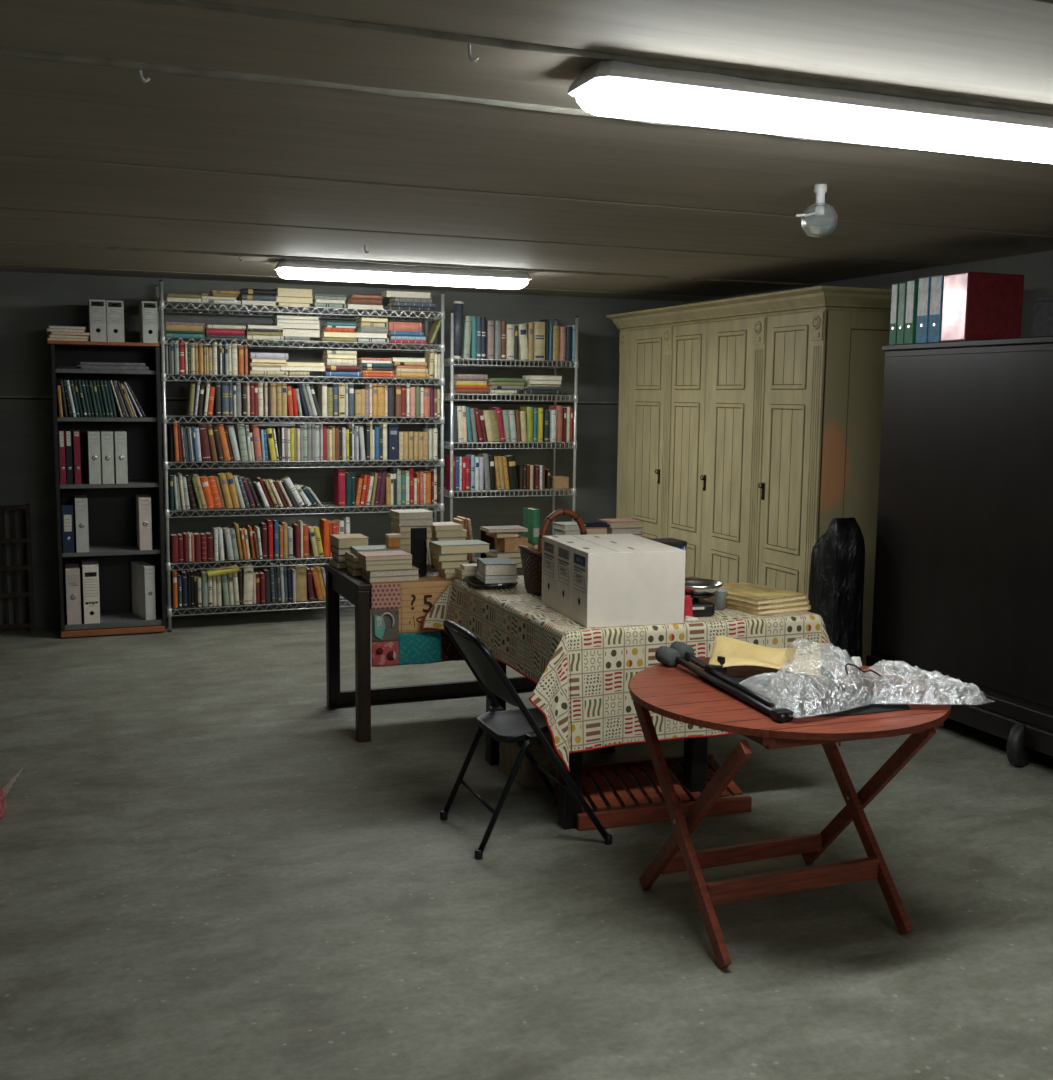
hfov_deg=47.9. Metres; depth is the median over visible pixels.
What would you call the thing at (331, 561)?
book
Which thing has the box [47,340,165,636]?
bookcase
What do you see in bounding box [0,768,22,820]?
plastic sack
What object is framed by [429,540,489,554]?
book
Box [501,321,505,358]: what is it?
hardcover book
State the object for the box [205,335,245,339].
paperback book
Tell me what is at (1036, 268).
wall
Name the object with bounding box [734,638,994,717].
foil
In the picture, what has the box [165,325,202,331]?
hardcover book
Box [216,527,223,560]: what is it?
hardcover book
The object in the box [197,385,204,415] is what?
hardcover book
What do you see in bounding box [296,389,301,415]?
hardcover book
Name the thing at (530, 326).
hardcover book
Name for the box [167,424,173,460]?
hardcover book
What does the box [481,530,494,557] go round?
bookend
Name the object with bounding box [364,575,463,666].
cloth
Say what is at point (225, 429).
hardcover book
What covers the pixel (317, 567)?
hardcover book
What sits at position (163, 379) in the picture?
wire shelf
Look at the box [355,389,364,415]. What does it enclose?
hardcover book
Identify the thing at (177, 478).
paperback book
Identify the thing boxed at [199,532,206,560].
hardcover book
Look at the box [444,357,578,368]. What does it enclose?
wire shelf
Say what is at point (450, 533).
book
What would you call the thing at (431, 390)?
hardcover book
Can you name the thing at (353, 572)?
book
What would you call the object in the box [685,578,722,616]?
kitchen scale
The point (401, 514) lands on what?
book
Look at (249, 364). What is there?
hardcover book
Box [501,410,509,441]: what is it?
hardcover book
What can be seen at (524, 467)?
hardcover book
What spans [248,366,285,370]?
hardcover book
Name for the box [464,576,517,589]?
tray
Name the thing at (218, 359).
paperback book
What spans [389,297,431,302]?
hardcover book
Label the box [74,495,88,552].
box file
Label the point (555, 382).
hardcover book
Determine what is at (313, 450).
hardcover book
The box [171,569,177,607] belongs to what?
hardcover book
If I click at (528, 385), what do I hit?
paperback book
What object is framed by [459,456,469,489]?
hardcover book
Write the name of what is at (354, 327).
paperback book
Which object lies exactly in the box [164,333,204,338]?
paperback book
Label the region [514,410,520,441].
hardcover book
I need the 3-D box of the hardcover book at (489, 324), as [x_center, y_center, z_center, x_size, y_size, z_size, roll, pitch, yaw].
[-0.286,-1.456,8.655,0.048,0.273,0.178,-2,7,-21]
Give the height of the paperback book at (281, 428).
0.225 m
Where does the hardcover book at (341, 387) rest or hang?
on the wire rack at (161, 306)
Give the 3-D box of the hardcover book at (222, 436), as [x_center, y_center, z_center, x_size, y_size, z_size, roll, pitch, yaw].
[-2.058,-0.663,8.040,0.086,0.249,0.148,-2,7,-21]
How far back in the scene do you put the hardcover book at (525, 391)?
8.78 m
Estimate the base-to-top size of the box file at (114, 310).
0.264 m
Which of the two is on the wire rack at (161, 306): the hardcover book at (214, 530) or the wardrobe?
the hardcover book at (214, 530)
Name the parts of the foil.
black cord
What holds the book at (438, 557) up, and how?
on the book at (449, 564)
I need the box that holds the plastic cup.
[713,589,727,609]
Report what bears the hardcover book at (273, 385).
on the wire rack at (161, 306)
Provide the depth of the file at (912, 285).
5.90 m
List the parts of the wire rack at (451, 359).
post, post, post, post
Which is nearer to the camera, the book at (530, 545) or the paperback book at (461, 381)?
the book at (530, 545)
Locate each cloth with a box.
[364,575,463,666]
[684,595,692,616]
[697,674,909,715]
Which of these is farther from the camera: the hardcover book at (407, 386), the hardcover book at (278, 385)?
the hardcover book at (407, 386)
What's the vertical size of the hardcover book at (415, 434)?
0.195 m
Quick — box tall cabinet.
[866,336,1052,766]
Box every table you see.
[325,557,536,742]
[486,660,707,829]
[629,657,950,968]
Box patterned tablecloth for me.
[422,575,840,772]
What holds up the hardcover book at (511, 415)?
on the wire rack at (451, 359)
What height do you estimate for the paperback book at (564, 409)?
0.253 m
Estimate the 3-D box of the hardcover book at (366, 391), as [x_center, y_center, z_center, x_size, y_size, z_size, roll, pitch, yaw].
[-1.145,-0.969,8.392,0.027,0.185,0.164,-2,7,-21]
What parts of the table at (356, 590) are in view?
leg, leg, floor rail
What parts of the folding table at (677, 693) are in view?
leg, leg, rail, leg, leg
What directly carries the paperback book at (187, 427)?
on the wire rack at (161, 306)
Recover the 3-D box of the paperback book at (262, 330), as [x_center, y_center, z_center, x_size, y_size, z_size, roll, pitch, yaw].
[-1.790,-1.422,8.067,0.238,0.016,0.173,-2,7,-22]
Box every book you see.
[164,322,204,325]
[164,331,204,333]
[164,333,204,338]
[165,297,201,303]
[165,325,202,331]
[165,341,167,373]
[166,294,201,298]
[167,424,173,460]
[168,341,170,373]
[168,475,173,509]
[170,341,173,373]
[170,534,178,562]
[171,421,178,461]
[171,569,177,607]
[173,340,178,373]
[173,475,178,509]
[176,475,180,509]
[177,425,182,460]
[177,473,184,509]
[177,533,183,561]
[177,573,181,607]
[179,340,184,373]
[180,427,185,460]
[180,570,187,607]
[182,427,186,460]
[182,476,189,508]
[182,532,188,561]
[184,342,187,373]
[184,427,188,460]
[184,474,196,508]
[185,568,190,606]
[186,427,191,460]
[187,345,189,373]
[187,383,194,415]
[187,427,193,460]
[187,532,191,561]
[188,568,193,606]
[189,343,194,373]
[190,427,194,460]
[191,473,206,508]
[191,476,201,508]
[191,533,194,561]
[192,427,197,460]
[193,380,200,415]
[193,532,200,561]
[193,568,197,606]
[194,343,198,373]
[195,427,201,460]
[196,423,210,460]
[197,343,203,373]
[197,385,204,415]
[197,575,201,606]
[199,475,213,508]
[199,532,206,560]
[199,569,207,606]
[200,293,237,297]
[202,296,235,299]
[202,299,240,305]
[202,382,209,415]
[203,347,205,373]
[204,328,243,335]
[204,532,213,560]
[205,325,245,329]
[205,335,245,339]
[205,346,207,373]
[205,564,238,577]
[207,387,214,415]
[207,423,217,460]
[207,475,221,508]
[207,575,212,605]
[208,347,212,374]
[209,290,239,294]
[211,342,216,374]
[212,425,223,460]
[212,527,217,560]
[212,576,216,605]
[213,382,221,415]
[215,476,225,507]
[216,472,232,508]
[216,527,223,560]
[216,575,221,605]
[217,343,219,374]
[217,423,230,460]
[219,343,221,374]
[221,382,228,415]
[221,574,229,605]
[222,343,223,374]
[222,526,233,559]
[224,344,228,374]
[224,427,233,460]
[225,425,240,460]
[225,472,239,507]
[227,573,233,604]
[228,344,231,374]
[229,382,232,415]
[230,527,238,559]
[231,344,237,374]
[232,475,244,507]
[232,521,243,559]
[232,572,238,604]
[233,382,240,415]
[233,385,235,415]
[235,423,247,460]
[236,475,249,507]
[237,346,243,374]
[237,568,242,603]
[239,288,275,295]
[239,294,276,300]
[239,528,246,559]
[240,300,275,306]
[241,383,246,415]
[241,475,255,507]
[241,528,249,559]
[241,564,252,603]
[244,329,282,331]
[244,331,282,335]
[244,346,247,374]
[244,424,251,460]
[245,325,283,329]
[246,335,283,339]
[246,383,249,415]
[246,477,260,507]
[246,524,255,558]
[248,352,287,358]
[248,359,286,362]
[248,363,286,366]
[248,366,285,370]
[248,371,287,375]
[249,424,261,460]
[249,432,254,460]
[250,383,254,415]
[252,531,259,558]
[253,481,268,506]
[253,525,262,558]
[253,571,259,603]
[253,572,255,603]
[254,383,257,415]
[256,477,272,506]
[257,570,264,603]
[258,383,262,415]
[258,424,294,426]
[259,429,264,460]
[259,522,266,558]
[262,478,277,507]
[262,568,270,602]
[263,383,267,415]
[263,428,276,460]
[263,429,267,460]
[264,518,272,558]
[267,478,282,506]
[267,561,274,602]
[268,383,276,415]
[268,384,270,415]
[271,519,278,558]
[272,315,317,319]
[272,323,319,328]
[272,428,278,460]
[272,479,286,506]
[272,562,277,601]
[273,288,312,297]
[273,319,319,323]
[274,427,281,460]
[274,562,280,601]
[276,296,312,304]
[276,302,309,307]
[276,383,281,415]
[276,480,292,506]
[277,562,284,601]
[278,524,282,557]
[279,427,284,460]
[279,521,287,557]
[280,479,296,506]
[281,362,324,366]
[281,366,324,371]
[281,383,286,415]
[281,562,287,601]
[282,476,303,506]
[283,328,319,337]
[283,427,286,460]
[284,337,309,340]
[284,562,291,601]
[286,427,293,460]
[287,386,293,415]
[287,428,289,460]
[287,526,292,557]
[288,371,308,375]
[291,567,295,601]
[292,389,297,415]
[292,523,299,557]
[292,564,306,600]
[293,383,308,415]
[294,428,296,459]
[294,484,310,505]
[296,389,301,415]
[296,425,302,459]
[296,428,299,459]
[296,519,302,557]
[298,424,307,459]
[299,484,317,505]
[301,383,312,415]
[303,523,308,556]
[305,384,316,415]
[306,486,321,505]
[307,424,311,459]
[307,566,313,600]
[309,384,320,415]
[309,525,318,556]
[310,303,345,309]
[311,424,315,459]
[311,566,322,600]
[312,294,345,296]
[312,296,345,299]
[312,299,345,303]
[312,565,325,599]
[313,525,323,556]
[315,425,319,459]
[317,424,322,459]
[318,384,326,415]
[319,337,356,341]
[319,518,328,556]
[320,332,355,337]
[320,566,325,590]
[321,327,353,331]
[322,326,355,328]
[322,354,356,358]
[322,358,356,365]
[322,371,361,376]
[323,322,356,326]
[323,350,356,354]
[323,426,326,459]
[324,365,359,370]
[326,428,328,459]
[327,387,332,415]
[327,426,334,459]
[328,558,345,568]
[329,384,337,415]
[329,429,331,459]
[329,520,335,533]
[329,521,331,555]
[330,534,368,548]
[330,545,349,555]
[332,520,338,533]
[332,553,345,562]
[334,469,345,505]
[334,519,343,533]
[335,426,338,459]
[336,426,341,459]
[338,384,344,415]
[341,516,349,533]
[342,304,382,310]
[342,427,345,459]
[345,297,381,304]
[345,384,347,415]
[345,471,351,505]
[345,552,358,562]
[345,559,360,568]
[346,428,351,459]
[346,429,348,459]
[346,566,361,576]
[347,295,381,298]
[347,422,353,459]
[348,384,353,415]
[350,545,401,555]
[351,472,354,505]
[354,390,360,415]
[354,426,358,459]
[354,427,356,459]
[355,317,387,322]
[355,333,386,337]
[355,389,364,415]
[355,477,362,504]
[356,327,387,333]
[357,322,387,327]
[357,338,388,342]
[357,358,390,360]
[357,360,390,363]
[357,363,392,367]
[357,551,411,560]
[358,425,365,459]
[358,557,411,564]
[359,368,392,370]
[359,562,411,570]
[360,370,393,373]
[360,474,367,505]
[361,373,394,377]
[361,425,369,459]
[361,566,418,577]
[362,573,418,582]
[364,475,370,504]
[365,384,371,415]
[365,390,368,415]
[365,421,372,459]
[366,475,373,504]
[370,472,377,504]
[372,384,377,416]
[372,425,379,459]
[372,430,374,459]
[374,472,381,504]
[376,470,386,504]
[377,422,386,459]
[378,383,384,416]
[380,428,382,459]
[381,291,430,298]
[382,305,434,312]
[384,477,390,504]
[385,385,393,416]
[385,386,387,416]
[386,473,392,504]
[387,302,434,306]
[387,331,423,335]
[387,336,425,340]
[387,467,395,504]
[388,322,421,331]
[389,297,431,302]
[389,340,426,344]
[389,509,432,519]
[390,523,430,531]
[391,357,425,361]
[391,362,426,365]
[391,529,431,537]
[392,517,433,525]
[393,365,426,368]
[393,368,427,372]
[394,373,428,377]
[394,385,400,416]
[396,469,400,504]
[398,431,402,459]
[399,431,407,458]
[400,537,431,544]
[400,544,429,551]
[401,385,405,416]
[401,470,408,503]
[401,474,404,503]
[404,431,412,458]
[404,468,412,503]
[406,385,409,416]
[410,385,419,416]
[410,387,414,416]
[412,431,418,458]
[413,472,419,503]
[413,478,416,503]
[414,471,423,503]
[418,431,427,458]
[419,432,422,458]
[420,387,423,416]
[420,470,430,503]
[423,428,432,458]
[424,349,434,377]
[424,387,429,416]
[424,473,425,503]
[425,469,433,503]
[426,320,440,343]
[428,469,436,503]
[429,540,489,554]
[430,389,433,416]
[430,550,466,561]
[431,428,436,458]
[431,522,462,530]
[431,529,466,537]
[431,536,465,540]
[431,558,469,568]
[433,354,437,377]
[434,389,436,416]
[435,566,454,573]
[437,389,440,416]
[438,354,440,377]
[438,571,457,578]
[444,406,456,441]
[445,455,454,490]
[449,382,486,385]
[449,385,488,388]
[453,518,467,559]
[454,374,487,379]
[454,380,486,382]
[454,389,488,393]
[455,456,458,490]
[455,568,476,575]
[456,516,471,560]
[457,406,463,441]
[457,574,475,580]
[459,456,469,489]
[459,457,461,490]
[460,316,471,358]
[460,564,476,570]
[462,406,466,441]
[462,457,465,490]
[464,454,474,489]
[464,517,474,560]
[466,407,471,441]
[470,316,476,358]
[470,408,477,441]
[474,408,482,441]
[475,456,483,489]
[475,457,478,489]
[476,453,489,489]
[476,573,515,583]
[477,317,480,358]
[477,558,516,575]
[477,570,517,578]
[479,410,487,441]
[480,525,527,532]
[481,317,485,358]
[483,410,493,441]
[485,532,518,537]
[485,549,520,557]
[486,321,493,358]
[486,555,521,562]
[487,378,525,381]
[487,382,524,385]
[487,385,523,389]
[489,389,516,393]
[489,407,505,441]
[489,455,494,489]
[490,410,500,441]
[493,455,504,489]
[494,321,500,358]
[494,456,500,489]
[500,456,509,489]
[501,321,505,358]
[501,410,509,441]
[505,455,517,489]
[506,324,513,359]
[508,410,516,441]
[514,324,528,359]
[514,326,517,359]
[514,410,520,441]
[516,465,522,488]
[519,389,560,394]
[519,411,526,441]
[520,407,532,441]
[521,465,525,488]
[522,375,561,379]
[522,465,529,488]
[523,507,539,543]
[524,323,533,359]
[524,380,561,384]
[524,384,559,386]
[524,386,559,389]
[524,464,533,488]
[528,542,537,548]
[529,322,544,359]
[531,464,539,488]
[533,408,536,441]
[537,408,542,441]
[539,465,542,488]
[540,319,548,359]
[542,466,544,488]
[543,410,548,441]
[545,469,550,488]
[548,405,562,441]
[549,323,551,360]
[549,410,556,441]
[552,325,558,360]
[552,521,585,530]
[553,529,579,534]
[559,327,565,360]
[562,408,566,441]
[563,407,570,441]
[564,325,574,360]
[565,327,571,360]
[570,408,572,441]
[585,527,606,534]
[599,518,642,528]
[607,528,641,533]
[703,598,810,614]
[708,596,808,609]
[720,582,807,604]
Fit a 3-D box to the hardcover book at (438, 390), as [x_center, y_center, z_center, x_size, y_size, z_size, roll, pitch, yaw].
[-0.656,-0.992,8.579,0.026,0.197,0.161,-2,7,-21]
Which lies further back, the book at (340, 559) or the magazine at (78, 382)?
the magazine at (78, 382)
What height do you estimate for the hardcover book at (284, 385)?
0.227 m
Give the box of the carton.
[495,535,527,551]
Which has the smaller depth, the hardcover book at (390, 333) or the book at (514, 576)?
the book at (514, 576)
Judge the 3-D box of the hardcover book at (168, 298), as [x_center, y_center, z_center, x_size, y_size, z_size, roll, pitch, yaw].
[-2.272,-1.583,7.859,0.225,0.026,0.159,-2,7,-21]
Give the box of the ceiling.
[0,0,1052,301]
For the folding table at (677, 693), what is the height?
0.702 m
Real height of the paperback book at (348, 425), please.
0.259 m
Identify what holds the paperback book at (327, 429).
on the wire rack at (161, 306)
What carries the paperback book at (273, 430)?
on the wire rack at (161, 306)
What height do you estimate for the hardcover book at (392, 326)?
0.065 m
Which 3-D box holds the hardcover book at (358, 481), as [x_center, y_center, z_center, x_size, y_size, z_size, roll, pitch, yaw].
[-1.200,-0.346,8.421,0.054,0.193,0.132,-2,7,-21]
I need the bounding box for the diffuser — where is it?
[277,268,528,288]
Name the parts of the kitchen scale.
plate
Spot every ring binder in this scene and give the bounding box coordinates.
[59,431,65,484]
[62,502,73,552]
[65,429,72,483]
[73,430,80,483]
[387,424,397,459]
[941,271,1023,341]
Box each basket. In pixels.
[518,508,586,595]
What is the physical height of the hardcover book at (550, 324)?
0.271 m
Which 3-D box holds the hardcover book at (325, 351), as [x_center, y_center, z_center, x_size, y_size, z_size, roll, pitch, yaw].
[-1.301,-1.306,8.269,0.208,0.027,0.158,-2,7,-20]
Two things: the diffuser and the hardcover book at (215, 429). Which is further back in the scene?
the hardcover book at (215, 429)
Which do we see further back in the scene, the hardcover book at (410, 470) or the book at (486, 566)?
the hardcover book at (410, 470)
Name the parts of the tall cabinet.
rail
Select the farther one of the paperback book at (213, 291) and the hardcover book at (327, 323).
the hardcover book at (327, 323)
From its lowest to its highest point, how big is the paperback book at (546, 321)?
0.300 m
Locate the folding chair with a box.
[440,620,611,859]
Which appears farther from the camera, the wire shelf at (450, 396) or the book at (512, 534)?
the wire shelf at (450, 396)
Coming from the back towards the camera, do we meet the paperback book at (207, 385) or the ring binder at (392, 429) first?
the ring binder at (392, 429)
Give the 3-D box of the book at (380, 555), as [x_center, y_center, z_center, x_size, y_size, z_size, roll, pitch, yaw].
[-0.661,0.073,5.529,0.220,0.022,0.155,-2,7,-22]
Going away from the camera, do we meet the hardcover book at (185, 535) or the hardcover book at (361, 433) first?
the hardcover book at (185, 535)
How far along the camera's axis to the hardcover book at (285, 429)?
8.13 m
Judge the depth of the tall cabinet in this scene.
5.48 m
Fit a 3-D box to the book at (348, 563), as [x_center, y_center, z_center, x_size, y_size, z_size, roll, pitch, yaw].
[-0.780,0.112,5.711,0.150,0.030,0.152,-2,8,-24]
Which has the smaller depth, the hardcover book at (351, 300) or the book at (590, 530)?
the book at (590, 530)
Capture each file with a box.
[65,563,81,624]
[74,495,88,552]
[81,559,99,623]
[87,430,100,483]
[88,299,106,341]
[100,431,114,483]
[106,300,124,341]
[113,431,127,483]
[131,560,155,619]
[136,494,151,549]
[139,301,157,342]
[541,534,645,609]
[556,539,665,617]
[571,545,685,627]
[889,283,898,344]
[897,282,906,343]
[904,280,918,343]
[916,277,930,342]
[928,275,943,341]
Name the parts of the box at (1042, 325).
lid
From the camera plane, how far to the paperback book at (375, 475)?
8.41 m
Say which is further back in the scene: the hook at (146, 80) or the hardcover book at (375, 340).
the hardcover book at (375, 340)
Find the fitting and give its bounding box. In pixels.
[796,184,837,237]
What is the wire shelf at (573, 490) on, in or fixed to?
attached to the wire rack at (451, 359)
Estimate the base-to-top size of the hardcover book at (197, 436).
0.226 m
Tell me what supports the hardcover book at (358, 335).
on the hardcover book at (375, 340)
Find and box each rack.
[0,504,34,631]
[155,280,444,631]
[434,311,578,533]
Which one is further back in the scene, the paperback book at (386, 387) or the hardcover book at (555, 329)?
the hardcover book at (555, 329)
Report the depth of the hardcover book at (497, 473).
8.73 m
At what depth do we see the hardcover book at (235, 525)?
8.11 m
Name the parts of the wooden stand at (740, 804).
rail, rail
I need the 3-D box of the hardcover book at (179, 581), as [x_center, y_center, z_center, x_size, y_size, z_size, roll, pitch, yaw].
[-2.359,0.340,8.059,0.021,0.217,0.148,-2,7,-21]
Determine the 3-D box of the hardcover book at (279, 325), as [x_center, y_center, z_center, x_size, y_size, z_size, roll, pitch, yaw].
[-1.579,-1.464,8.138,0.295,0.035,0.170,-2,7,-21]
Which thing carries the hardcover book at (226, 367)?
on the wire rack at (161, 306)
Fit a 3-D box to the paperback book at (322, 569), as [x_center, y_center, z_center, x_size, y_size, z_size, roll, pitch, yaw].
[-1.431,0.304,8.400,0.056,0.228,0.121,-2,7,-21]
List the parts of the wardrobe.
door, panel, panel, panel, panel, door, panel, panel, panel, door, panel, panel, cornice, panel, door, panel, panel, panel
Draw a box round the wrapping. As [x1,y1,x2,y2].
[709,636,787,668]
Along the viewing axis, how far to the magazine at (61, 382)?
7.58 m
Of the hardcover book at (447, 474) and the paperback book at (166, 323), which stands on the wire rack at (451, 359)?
the hardcover book at (447, 474)
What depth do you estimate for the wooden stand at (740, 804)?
4.58 m
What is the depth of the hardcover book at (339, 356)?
8.20 m
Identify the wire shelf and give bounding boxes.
[157,300,444,321]
[158,336,444,352]
[160,373,444,385]
[161,414,444,423]
[162,458,444,469]
[163,502,444,517]
[164,551,331,570]
[166,592,354,616]
[437,440,576,449]
[437,487,576,497]
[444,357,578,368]
[444,393,577,401]
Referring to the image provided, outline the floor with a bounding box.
[0,609,1052,1079]
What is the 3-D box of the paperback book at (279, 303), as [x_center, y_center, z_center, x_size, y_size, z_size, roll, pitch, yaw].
[-1.606,-1.606,8.124,0.210,0.022,0.171,-2,7,-22]
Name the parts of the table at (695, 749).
leg, leg, leg, leg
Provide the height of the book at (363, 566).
0.026 m
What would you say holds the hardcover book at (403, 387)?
on the wire rack at (161, 306)
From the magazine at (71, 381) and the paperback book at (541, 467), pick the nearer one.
the magazine at (71, 381)
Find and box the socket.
[814,184,826,202]
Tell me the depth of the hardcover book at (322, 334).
8.18 m
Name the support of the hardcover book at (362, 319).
on the hardcover book at (360, 324)
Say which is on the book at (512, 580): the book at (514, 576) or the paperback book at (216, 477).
the book at (514, 576)
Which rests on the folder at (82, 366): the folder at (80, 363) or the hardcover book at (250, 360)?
the folder at (80, 363)
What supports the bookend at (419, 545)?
on the table at (356, 590)
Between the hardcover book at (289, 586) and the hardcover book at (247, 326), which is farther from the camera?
the hardcover book at (289, 586)
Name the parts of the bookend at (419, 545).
upright plate, plate, wire arm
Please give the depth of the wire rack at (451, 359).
8.78 m
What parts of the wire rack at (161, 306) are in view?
post, post, post, post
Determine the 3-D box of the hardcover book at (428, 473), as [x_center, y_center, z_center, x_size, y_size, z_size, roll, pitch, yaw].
[-0.734,-0.386,8.628,0.038,0.233,0.169,-2,7,-21]
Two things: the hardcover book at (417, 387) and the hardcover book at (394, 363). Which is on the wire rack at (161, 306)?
the hardcover book at (417, 387)
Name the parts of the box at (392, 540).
lid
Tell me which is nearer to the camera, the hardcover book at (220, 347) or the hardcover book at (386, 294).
the hardcover book at (220, 347)
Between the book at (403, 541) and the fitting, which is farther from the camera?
the book at (403, 541)
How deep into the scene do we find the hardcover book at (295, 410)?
8.12 m
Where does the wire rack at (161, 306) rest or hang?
on the floor
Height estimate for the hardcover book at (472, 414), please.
0.246 m
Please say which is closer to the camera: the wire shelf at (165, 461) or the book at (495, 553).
the book at (495, 553)
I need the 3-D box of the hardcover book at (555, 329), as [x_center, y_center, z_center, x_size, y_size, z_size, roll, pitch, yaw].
[0.191,-1.466,8.852,0.048,0.256,0.178,-2,7,-21]
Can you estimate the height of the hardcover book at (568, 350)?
0.249 m
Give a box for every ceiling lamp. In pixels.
[274,259,531,288]
[568,60,1052,163]
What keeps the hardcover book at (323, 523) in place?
on the wire rack at (161, 306)
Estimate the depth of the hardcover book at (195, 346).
7.87 m
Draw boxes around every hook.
[139,70,149,82]
[467,44,478,61]
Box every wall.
[0,271,687,626]
[688,251,1052,336]
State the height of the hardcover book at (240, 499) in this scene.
0.222 m
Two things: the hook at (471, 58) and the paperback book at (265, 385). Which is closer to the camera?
the hook at (471, 58)
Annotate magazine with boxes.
[57,385,62,416]
[60,380,67,416]
[63,380,72,416]
[66,380,75,416]
[70,380,79,416]
[73,380,83,416]
[77,380,86,416]
[81,380,90,416]
[84,380,94,416]
[88,381,98,416]
[92,381,101,416]
[95,381,105,416]
[99,381,109,416]
[103,381,112,416]
[106,381,116,416]
[110,380,122,416]
[112,381,125,416]
[115,381,128,416]
[117,381,131,416]
[120,384,133,416]
[123,382,141,416]
[123,385,136,416]
[127,383,145,416]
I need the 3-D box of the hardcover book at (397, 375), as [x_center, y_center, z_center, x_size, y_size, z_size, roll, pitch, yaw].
[-0.835,-1.174,8.473,0.236,0.033,0.176,-2,7,-21]
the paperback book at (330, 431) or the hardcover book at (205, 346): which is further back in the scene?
the paperback book at (330, 431)
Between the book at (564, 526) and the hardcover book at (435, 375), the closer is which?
the book at (564, 526)
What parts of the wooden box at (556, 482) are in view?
lid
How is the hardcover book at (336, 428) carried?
on the wire rack at (161, 306)
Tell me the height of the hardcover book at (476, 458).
0.240 m
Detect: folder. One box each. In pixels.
[46,329,84,333]
[47,338,88,340]
[48,326,85,329]
[48,335,88,338]
[51,332,89,336]
[57,365,80,368]
[77,365,148,369]
[79,362,144,365]
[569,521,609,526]
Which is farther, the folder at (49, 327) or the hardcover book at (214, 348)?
the hardcover book at (214, 348)
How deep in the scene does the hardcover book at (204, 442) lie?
7.95 m
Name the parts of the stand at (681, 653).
foam knob, foam knob, tube leg, tube leg, tube leg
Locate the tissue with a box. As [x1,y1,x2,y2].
[684,616,699,620]
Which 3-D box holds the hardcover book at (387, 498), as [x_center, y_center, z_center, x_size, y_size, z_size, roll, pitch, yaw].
[-1.004,-0.354,8.495,0.029,0.195,0.141,-2,7,-21]
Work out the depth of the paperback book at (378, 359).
8.30 m
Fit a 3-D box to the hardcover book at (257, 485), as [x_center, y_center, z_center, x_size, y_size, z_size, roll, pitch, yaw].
[-1.832,-0.318,8.191,0.093,0.178,0.143,-2,7,-21]
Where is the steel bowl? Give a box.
[685,578,722,594]
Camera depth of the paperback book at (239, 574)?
8.15 m
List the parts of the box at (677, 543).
lid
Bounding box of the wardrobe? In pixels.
[606,286,891,665]
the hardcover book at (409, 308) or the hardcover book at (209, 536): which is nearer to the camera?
the hardcover book at (209, 536)
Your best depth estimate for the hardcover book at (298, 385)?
8.16 m
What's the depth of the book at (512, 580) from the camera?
5.21 m
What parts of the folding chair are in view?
leg, backrest, leg, seat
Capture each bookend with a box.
[411,528,432,576]
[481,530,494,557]
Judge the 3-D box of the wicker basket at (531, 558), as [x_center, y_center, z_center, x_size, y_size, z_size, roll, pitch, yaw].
[0.151,0.045,5.105,0.359,0.360,0.306,-2,7,-21]
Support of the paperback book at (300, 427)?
on the wire rack at (161, 306)
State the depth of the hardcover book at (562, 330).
8.78 m
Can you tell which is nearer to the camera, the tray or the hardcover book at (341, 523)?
the tray
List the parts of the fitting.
glass globe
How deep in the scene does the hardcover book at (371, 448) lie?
8.34 m
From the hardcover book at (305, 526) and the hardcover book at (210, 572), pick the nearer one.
the hardcover book at (210, 572)
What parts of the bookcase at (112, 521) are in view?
panel, rail, panel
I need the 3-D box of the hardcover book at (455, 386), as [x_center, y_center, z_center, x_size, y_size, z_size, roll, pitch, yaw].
[-0.423,-1.113,8.651,0.248,0.023,0.178,-2,7,-21]
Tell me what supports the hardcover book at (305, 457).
on the wire rack at (161, 306)
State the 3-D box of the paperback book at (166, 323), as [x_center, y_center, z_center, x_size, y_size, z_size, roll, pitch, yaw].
[-2.278,-1.433,7.895,0.246,0.018,0.176,-2,7,-21]
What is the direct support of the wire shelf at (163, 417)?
attached to the wire rack at (161, 306)
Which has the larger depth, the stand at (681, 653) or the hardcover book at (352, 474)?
the hardcover book at (352, 474)
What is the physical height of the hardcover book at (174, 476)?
0.228 m
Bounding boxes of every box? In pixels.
[385,533,400,547]
[499,732,558,788]
[550,476,568,488]
[650,538,686,565]
[1032,295,1052,336]
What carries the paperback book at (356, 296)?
on the hardcover book at (351, 300)
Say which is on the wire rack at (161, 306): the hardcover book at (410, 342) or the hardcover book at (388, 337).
the hardcover book at (410, 342)
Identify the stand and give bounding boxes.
[554,753,751,830]
[655,641,792,722]
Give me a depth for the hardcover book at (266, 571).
8.22 m
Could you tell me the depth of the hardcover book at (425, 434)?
8.50 m
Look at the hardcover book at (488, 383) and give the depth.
8.67 m
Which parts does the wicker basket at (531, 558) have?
arched handle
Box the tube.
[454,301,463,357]
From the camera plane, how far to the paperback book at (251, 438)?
8.07 m
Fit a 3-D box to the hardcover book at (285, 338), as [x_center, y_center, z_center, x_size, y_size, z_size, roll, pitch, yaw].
[-1.584,-1.380,8.150,0.166,0.024,0.154,-2,7,-21]
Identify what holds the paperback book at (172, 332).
on the paperback book at (167, 334)
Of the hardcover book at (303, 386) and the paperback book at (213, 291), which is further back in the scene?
the hardcover book at (303, 386)
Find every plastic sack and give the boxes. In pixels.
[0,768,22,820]
[807,517,864,661]
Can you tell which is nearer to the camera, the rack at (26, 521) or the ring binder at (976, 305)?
the ring binder at (976, 305)
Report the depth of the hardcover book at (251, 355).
8.02 m
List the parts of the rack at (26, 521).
rail, rail, rail, rail, rail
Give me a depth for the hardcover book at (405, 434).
8.45 m

